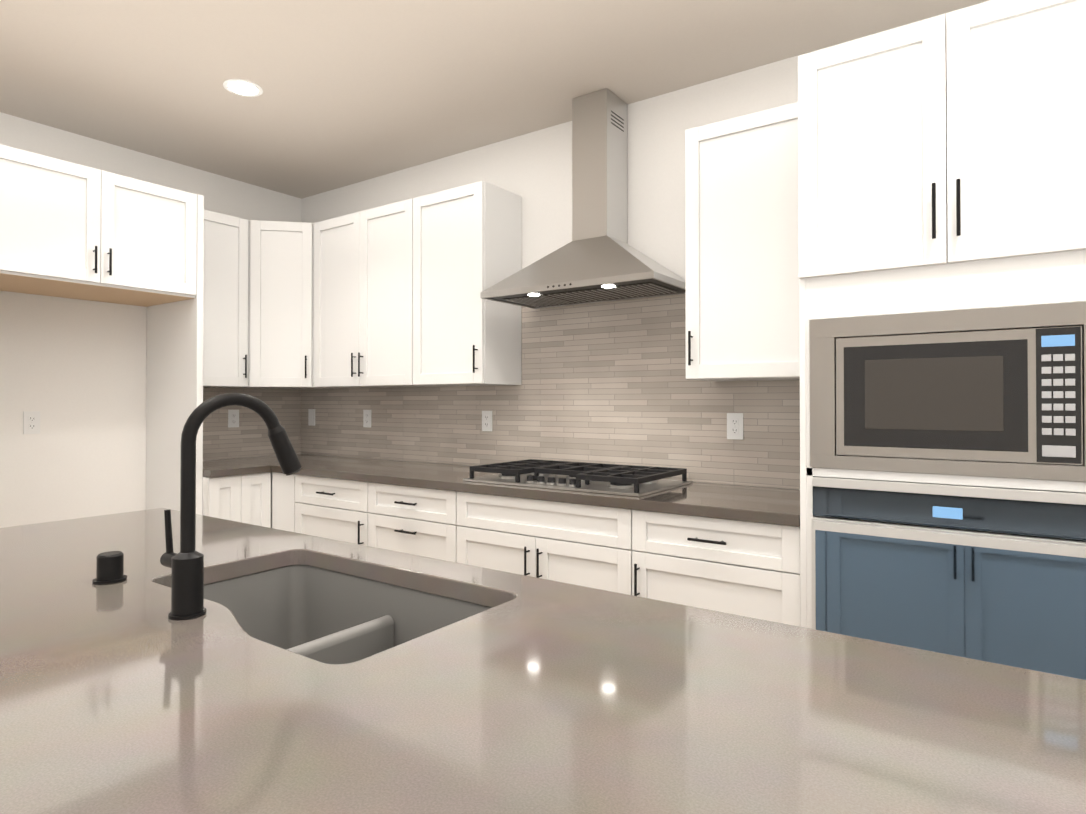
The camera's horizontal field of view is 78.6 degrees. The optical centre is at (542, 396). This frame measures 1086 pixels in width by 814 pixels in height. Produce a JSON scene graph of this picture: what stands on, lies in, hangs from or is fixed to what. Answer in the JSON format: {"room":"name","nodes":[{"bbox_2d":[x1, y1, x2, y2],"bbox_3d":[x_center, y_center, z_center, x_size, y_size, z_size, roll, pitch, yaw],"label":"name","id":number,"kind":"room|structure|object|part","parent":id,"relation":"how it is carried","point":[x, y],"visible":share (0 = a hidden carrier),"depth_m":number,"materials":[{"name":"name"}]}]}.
{"room":"kitchen","nodes":[
{"label":"kitchen","id":0,"kind":"room"},
{"bbox_2d":[0,112,299,527],"bbox_3d":[-3.395,-0.072,2.506,0.120,2.740,5.550,0,-1,35],"label":"wall","id":1,"kind":"structure","parent":0,"point":[72,372],"depth_m":3.63,"materials":[{"name":"paint"}]},
{"bbox_2d":[23,411,39,433],"bbox_3d":[-2.654,0.137,3.447,0.009,0.116,0.072,0,-1,35],"label":"outlet","id":2,"kind":"object","parent":1,"relation":"attached to","point":[31,422],"visible":1,"depth_m":3.44,"materials":[{"name":"white plastic"}]},
{"bbox_2d":[0,144,196,306],"bbox_3d":[-2.353,-0.813,3.358,0.607,0.562,0.928,0,-1,35],"label":"upper cabinet","id":3,"kind":"object","parent":1,"relation":"attached to","point":[71,230],"visible":1,"depth_m":3.20,"materials":[{"name":"white wood"}]},
{"bbox_2d":[203,209,247,387],"bbox_3d":[-2.048,-0.573,4.002,0.365,1.030,0.404,0,-1,35],"label":"upper cabinet","id":4,"kind":"object","parent":1,"relation":"attached to","point":[225,324],"visible":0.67,"depth_m":3.97,"materials":[{"name":"white wood"}]},
{"bbox_2d":[203,387,298,459],"bbox_3d":[-2.024,0.174,4.336,0.002,0.458,0.990,0,-1,35],"label":"backsplash","id":5,"kind":"structure","parent":1,"relation":"attached to","point":[250,439],"depth_m":4.42,"materials":[{"name":"tile"}]},
{"bbox_2d":[228,410,238,427],"bbox_3d":[-2.019,0.145,4.334,0.009,0.116,0.072,0,-1,35],"label":"electrical outlet","id":6,"kind":"object","parent":5,"relation":"attached to","point":[233,418],"visible":1,"depth_m":4.33,"materials":[{"name":"white plastic"}]},
{"bbox_2d":[225,220,335,388],"bbox_3d":[-1.662,-0.570,4.347,0.601,1.030,0.597,0,-1,35],"label":"upper cabinet","id":7,"kind":"object","parent":1,"relation":"attached to","point":[280,304],"visible":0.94,"depth_m":4.12,"materials":[{"name":"white wood"}]},
{"bbox_2d":[0,0,987,198],"bbox_3d":[-0.596,-1.509,0.570,6.940,0.100,5.815,0,-1,35],"label":"ceiling","id":8,"kind":"structure","parent":0,"point":[355,91],"depth_m":2.88,"materials":[{"name":"paint"}]},
{"bbox_2d":[223,79,262,96],"bbox_3d":[-1.394,-1.433,3.088,0.170,0.006,0.170,0,-1,35],"label":"recessed light","id":9,"kind":"object","parent":8,"relation":"in","point":[242,87],"visible":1,"depth_m":3.08,"materials":[{"name":"white"}]},
{"bbox_2d":[300,0,991,489],"bbox_3d":[1.040,-0.068,2.888,6.940,2.740,0.120,0,-1,35],"label":"wall","id":10,"kind":"structure","parent":0,"point":[536,166],"depth_m":3.25,"materials":[{"name":"paint"}]},
{"bbox_2d":[314,199,442,387],"bbox_3d":[-0.992,-0.573,4.018,0.875,1.030,0.365,0,-1,35],"label":"upper cabinet","id":11,"kind":"object","parent":10,"relation":"attached to","point":[363,299],"visible":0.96,"depth_m":3.87,"materials":[{"name":"white wood"}]},
{"bbox_2d":[413,181,521,385],"bbox_3d":[-0.427,-0.577,3.622,0.503,1.030,0.365,0,-1,35],"label":"upper cabinet","id":12,"kind":"object","parent":10,"relation":"attached to","point":[467,244],"visible":1,"depth_m":3.50,"materials":[{"name":"white wood"}]},
{"bbox_2d":[299,294,799,489],"bbox_3d":[-0.264,-0.046,3.723,3.587,0.889,0.008,0,-1,35],"label":"backsplash","id":13,"kind":"structure","parent":10,"relation":"attached to","point":[606,383],"depth_m":3.35,"materials":[{"name":"tile"}]},
{"bbox_2d":[308,409,314,425],"bbox_3d":[-1.627,0.148,4.667,0.072,0.116,0.010,0,-1,35],"label":"light switch","id":14,"kind":"object","parent":13,"relation":"attached to","point":[311,417],"visible":1,"depth_m":4.66,"materials":[{"name":"white plastic"}]},
{"bbox_2d":[363,410,370,427],"bbox_3d":[-1.147,0.145,4.331,0.072,0.116,0.009,0,-1,35],"label":"electrical outlet","id":15,"kind":"object","parent":13,"relation":"attached to","point":[366,418],"visible":1,"depth_m":4.33,"materials":[{"name":"white plastic"}]},
{"bbox_2d":[482,411,491,430],"bbox_3d":[-0.316,0.140,3.748,0.072,0.116,0.009,0,-1,35],"label":"electrical outlet","id":16,"kind":"object","parent":13,"relation":"attached to","point":[486,420],"visible":1,"depth_m":3.74,"materials":[{"name":"white plastic"}]},
{"bbox_2d":[727,413,742,439],"bbox_3d":[0.848,0.132,2.931,0.072,0.116,0.009,0,-1,35],"label":"electrical outlet","id":17,"kind":"object","parent":13,"relation":"attached to","point":[734,425],"visible":1,"depth_m":2.93,"materials":[{"name":"white plastic"}]},
{"bbox_2d":[480,88,684,308],"bbox_3d":[0.200,-0.952,3.122,0.914,0.961,0.453,0,-1,35],"label":"range hood","id":18,"kind":"object","parent":10,"relation":"attached to","point":[598,259],"visible":1,"depth_m":3.11,"materials":[{"name":"silver metal"}]},
{"bbox_2d":[685,102,799,380],"bbox_3d":[0.884,-0.585,2.702,0.529,1.030,0.365,0,-1,35],"label":"upper cabinet","id":19,"kind":"object","parent":10,"relation":"attached to","point":[741,259],"visible":0.77,"depth_m":2.60,"materials":[{"name":"white wood"}]},
{"bbox_3d":[-0.596,1.331,0.545,6.940,0.100,5.815,0,-1,35],"label":"floor","id":20,"kind":"structure","parent":0,"visible":0},
{"bbox_2d":[146,194,203,514],"bbox_3d":[-2.091,0.110,3.754,0.572,2.400,0.035,0,-1,35],"label":"gable","id":21,"kind":"object","parent":20,"relation":"on","point":[174,382],"visible":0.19,"depth_m":3.66,"materials":[{"name":"white wood"}]},
{"bbox_2d":[202,472,270,527],"bbox_3d":[-1.935,0.876,3.888,0.665,0.869,0.370,0,-1,35],"label":"base cabinet","id":22,"kind":"object","parent":20,"relation":"on","point":[243,498],"visible":0.15,"depth_m":3.72,"materials":[{"name":"white wood"}]},
{"bbox_2d":[270,472,296,531],"bbox_3d":[-1.570,0.879,4.250,0.847,0.869,0.630,0,-1,35],"label":"base cabinet","id":23,"kind":"object","parent":20,"relation":"on","point":[283,502],"visible":0.12,"depth_m":3.81,"materials":[{"name":"white wood"}]},
{"bbox_2d":[295,475,369,545],"bbox_3d":[-0.980,0.876,3.813,0.619,0.869,0.665,0,-1,35],"label":"base cabinet","id":24,"kind":"object","parent":20,"relation":"on","point":[331,508],"visible":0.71,"depth_m":3.56,"materials":[{"name":"white wood"}]},
{"bbox_2d":[368,482,458,562],"bbox_3d":[-0.477,0.872,3.461,0.607,0.869,0.665,0,-1,35],"label":"base cabinet","id":25,"kind":"object","parent":20,"relation":"on","point":[418,521],"visible":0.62,"depth_m":3.21,"materials":[{"name":"white wood"}]},
{"bbox_2d":[457,492,633,594],"bbox_3d":[0.140,0.869,3.028,0.898,0.869,0.665,0,-1,35],"label":"base cabinet","id":26,"kind":"object","parent":20,"relation":"on","point":[590,546],"visible":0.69,"depth_m":2.75,"materials":[{"name":"white wood"}]},
{"bbox_2d":[203,453,799,526],"bbox_3d":[-0.554,0.415,3.311,3.594,0.040,1.005,0,-1,35],"label":"countertop","id":27,"kind":"structure","parent":26,"relation":"on","point":[775,506],"depth_m":2.84,"materials":[{"name":"grey stone"}]},
{"bbox_2d":[463,459,692,496],"bbox_3d":[0.151,0.358,3.040,0.910,0.068,0.530,0,-1,35],"label":"gas cooktop","id":28,"kind":"object","parent":27,"relation":"in","point":[628,480],"visible":1,"depth_m":2.93,"materials":[{"name":"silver metal"}]},
{"bbox_2d":[632,510,800,626],"bbox_3d":[0.761,0.865,2.592,0.619,0.869,0.665,0,-1,35],"label":"base cabinet","id":29,"kind":"object","parent":20,"relation":"on","point":[745,569],"visible":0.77,"depth_m":2.34,"materials":[{"name":"white wood"}]},
{"bbox_2d":[798,0,1085,628],"bbox_3d":[1.345,0.095,2.165,0.828,2.400,0.704,0,-1,35],"label":"tall cabinet","id":30,"kind":"object","parent":20,"relation":"on","point":[941,162],"visible":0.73,"depth_m":1.92,"materials":[{"name":"white wood"}]},
{"bbox_2d":[809,301,1085,481],"bbox_3d":[1.291,-0.009,2.089,0.760,0.472,0.434,0,-1,35],"label":"microwave","id":31,"kind":"object","parent":30,"relation":"in","point":[1011,395],"visible":1,"depth_m":1.91,"materials":[{"name":"silver metal"}]},
{"bbox_2d":[811,476,1085,679],"bbox_3d":[1.309,0.608,2.109,0.744,0.699,0.652,0,-1,35],"label":"wall oven","id":32,"kind":"object","parent":30,"relation":"in","point":[997,575],"visible":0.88,"depth_m":1.88,"materials":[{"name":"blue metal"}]},
{"bbox_3d":[0.080,0.849,0.859,3.880,0.869,0.820,0,-1,35],"label":"kitchen island","id":33,"kind":"object","parent":20,"relation":"on","visible":0},
{"bbox_2d":[0,508,1085,813],"bbox_3d":[-0.016,0.364,0.726,3.950,0.097,1.084,0,-1,35],"label":"island countertop","id":34,"kind":"structure","parent":33,"relation":"on","point":[526,694],"depth_m":0.80,"materials":[{"name":"grey stone"}]},
{"bbox_3d":[-0.886,0.349,1.359,0.060,0.056,0.060,0,-1,35],"label":"air switch button","id":35,"kind":"part","parent":34,"relation":"part of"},
{"bbox_2d":[160,393,301,619],"bbox_3d":[-0.571,0.185,1.217,0.122,0.382,0.226,0,-1,35],"label":"gooseneck faucet","id":36,"kind":"object","parent":34,"relation":"on","point":[185,564],"visible":1,"depth_m":1.14,"materials":[{"name":"black metal"}]},
{"bbox_2d":[204,565,490,663],"bbox_3d":[-0.447,0.528,1.290,0.749,0.219,0.469,0,-1,35],"label":"undermount sink","id":37,"kind":"object","parent":34,"relation":"in","point":[323,615],"visible":0.08,"depth_m":1.54,"materials":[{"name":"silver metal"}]}
]}

